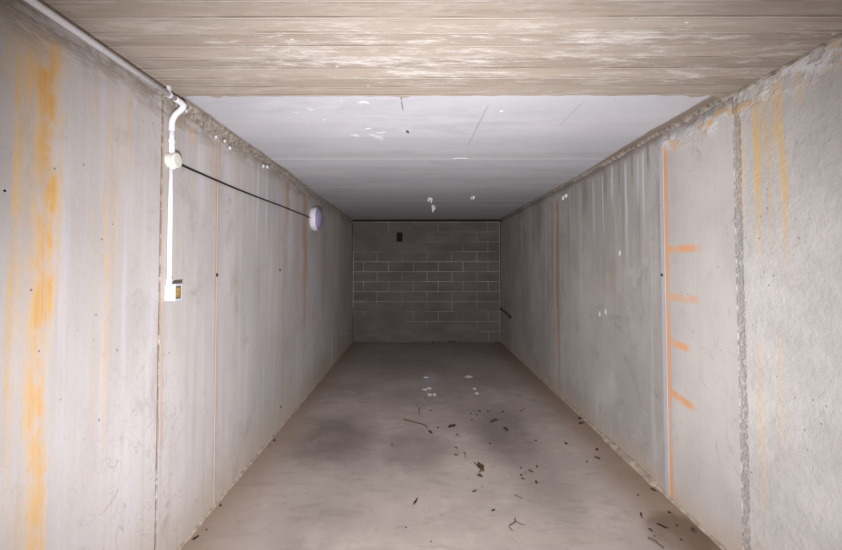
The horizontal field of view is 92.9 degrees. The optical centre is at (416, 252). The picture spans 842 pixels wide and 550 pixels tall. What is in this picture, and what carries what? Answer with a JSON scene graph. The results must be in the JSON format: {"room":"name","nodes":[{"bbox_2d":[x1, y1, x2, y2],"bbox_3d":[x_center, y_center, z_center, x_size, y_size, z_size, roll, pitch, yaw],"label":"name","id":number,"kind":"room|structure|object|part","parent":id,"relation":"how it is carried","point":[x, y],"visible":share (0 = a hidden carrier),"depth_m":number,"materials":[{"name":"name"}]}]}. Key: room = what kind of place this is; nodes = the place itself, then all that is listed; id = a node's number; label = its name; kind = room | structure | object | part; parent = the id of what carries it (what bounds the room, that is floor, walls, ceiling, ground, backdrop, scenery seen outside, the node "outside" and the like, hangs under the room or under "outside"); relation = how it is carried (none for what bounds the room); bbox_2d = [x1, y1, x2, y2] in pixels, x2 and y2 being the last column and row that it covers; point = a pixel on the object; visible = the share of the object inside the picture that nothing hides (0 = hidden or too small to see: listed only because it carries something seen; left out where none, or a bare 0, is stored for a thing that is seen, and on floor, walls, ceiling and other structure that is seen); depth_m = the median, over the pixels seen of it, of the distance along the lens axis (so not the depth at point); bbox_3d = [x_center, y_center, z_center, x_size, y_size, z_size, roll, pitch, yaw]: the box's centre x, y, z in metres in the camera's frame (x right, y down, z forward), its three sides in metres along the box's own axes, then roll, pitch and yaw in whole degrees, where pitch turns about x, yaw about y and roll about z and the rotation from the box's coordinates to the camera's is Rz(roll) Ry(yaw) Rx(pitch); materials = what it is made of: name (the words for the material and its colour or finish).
{"room":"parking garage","nodes":[
{"label":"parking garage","id":0,"kind":"room"},
{"bbox_2d":[0,0,351,549],"bbox_3d":[-1.446,0.428,3.513,0.300,2.459,9.041,0,-2,0],"label":"wall","id":1,"kind":"structure","parent":0,"point":[127,412],"depth_m":1.80,"materials":[{"name":"concrete"}]},
{"bbox_2d":[23,0,186,151],"bbox_3d":[-1.266,-0.719,0.612,0.078,0.307,3.076,0,-2,0],"label":"conduit","id":2,"kind":"object","parent":1,"relation":"attached to","point":[36,4],"visible":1,"depth_m":1.66,"materials":[{"name":"white plastic"}]},
{"bbox_2d":[166,168,173,283],"bbox_3d":[-1.285,-0.138,2.088,0.029,0.604,0.029,0,-2,0],"label":"conduit","id":3,"kind":"object","parent":1,"relation":"attached to","point":[170,170],"visible":1,"depth_m":2.08,"materials":[{"name":"white plastic"}]},
{"bbox_2d":[164,283,182,300],"bbox_3d":[-1.270,0.209,2.092,0.060,0.090,0.066,0,-2,0],"label":"switch box","id":4,"kind":"object","parent":1,"relation":"attached to","point":[172,292],"visible":1,"depth_m":2.06,"materials":[{"name":"white plastic"}]},
{"bbox_3d":[-1.244,0.209,2.092,0.006,0.090,0.066,0,-2,0],"label":"frame","id":5,"kind":"part","parent":4,"relation":"part of","materials":[{"name":"white plastic"}]},
{"bbox_2d":[165,151,181,169],"bbox_3d":[-1.275,-0.483,2.107,0.050,0.092,0.086,0,-2,0],"label":"junction box","id":6,"kind":"object","parent":1,"relation":"attached to","point":[173,160],"visible":0.98,"depth_m":2.08,"materials":[{"name":"beige plastic"}]},
{"bbox_3d":[-1.258,-0.483,2.104,0.012,0.080,0.080,0,-2,0],"label":"lid","id":7,"kind":"part","parent":6,"relation":"part of","materials":[{"name":"beige plastic"}]},
{"bbox_2d":[66,29,352,219],"bbox_3d":[-1.288,-0.765,3.547,0.058,0.092,9.041,0,-2,0],"label":"trim","id":8,"kind":"structure","parent":1,"relation":"attached to","point":[207,123],"depth_m":2.67,"materials":[{"name":"grey concrete"}]},
{"bbox_2d":[182,165,310,217],"bbox_3d":[-1.284,-0.447,3.485,0.018,0.031,2.672,0,-2,0],"label":"cable","id":9,"kind":"object","parent":1,"relation":"attached to","point":[182,165],"visible":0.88,"depth_m":2.82,"materials":[{"name":"black rubber"}]},
{"bbox_2d":[176,341,352,549],"bbox_3d":[-1.293,1.651,3.478,0.042,0.032,9.041,0,-2,0],"label":"baseboard","id":10,"kind":"structure","parent":1,"relation":"attached to","point":[207,514],"depth_m":3.01,"materials":[{"name":"grey concrete"}]},
{"bbox_2d":[309,207,322,230],"bbox_3d":[-1.228,-0.413,4.967,0.130,0.294,0.294,0,-2,0],"label":"wall lamp","id":11,"kind":"object","parent":1,"relation":"attached to","point":[316,220],"visible":1,"depth_m":4.87,"materials":[{"name":"plastic"}]},
{"bbox_2d":[352,220,500,341],"bbox_3d":[0.203,0.513,8.152,3.574,2.565,0.254,0,-2,0],"label":"wall","id":12,"kind":"structure","parent":0,"point":[413,280],"depth_m":8.03,"materials":[{"name":"grey brick"}]},
{"bbox_2d":[38,0,841,219],"bbox_3d":[0.190,-0.892,3.697,3.574,0.212,9.341,0,-2,0],"label":"ceiling","id":13,"kind":"structure","parent":0,"point":[577,84],"depth_m":1.87,"materials":[{"name":"concrete"}]},
{"bbox_2d":[358,101,368,104],"bbox_3d":[-0.297,-0.837,2.245,0.068,0.008,0.038,0,-2,0],"label":"crust","id":14,"kind":"object","parent":13,"relation":"attached to","point":[362,102],"visible":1,"depth_m":2.24,"materials":[{"name":"white paint"}]},
{"bbox_2d":[181,342,721,549],"bbox_3d":[0.193,1.760,3.621,3.574,0.200,9.341,0,-2,0],"label":"floor","id":15,"kind":"structure","parent":0,"point":[332,477],"depth_m":2.98,"materials":[{"name":"concrete"}]},
{"bbox_2d":[477,462,483,471],"bbox_3d":[0.487,1.633,3.045,0.051,0.018,0.118,0,-2,-17],"label":"dry leaf","id":16,"kind":"object","parent":15,"relation":"on","point":[481,466],"visible":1,"depth_m":3.05,"materials":[{"name":"brown plant"}]},
{"bbox_2d":[500,38,841,549],"bbox_3d":[1.826,0.424,3.505,0.304,2.459,9.041,0,-2,0],"label":"wall","id":17,"kind":"structure","parent":0,"point":[719,374],"depth_m":2.23,"materials":[{"name":"concrete"}]},
{"bbox_2d":[500,341,726,549],"bbox_3d":[1.671,1.641,3.471,0.058,0.046,9.041,0,-2,0],"label":"baseboard","id":18,"kind":"structure","parent":17,"relation":"attached to","point":[628,459],"depth_m":3.04,"materials":[{"name":"grey concrete"}]},
{"bbox_2d":[500,33,841,219],"bbox_3d":[1.677,-0.789,3.540,0.040,0.050,9.041,0,-2,0],"label":"trim","id":19,"kind":"structure","parent":17,"relation":"attached to","point":[718,101],"depth_m":2.44,"materials":[{"name":"grey concrete"}]}
]}

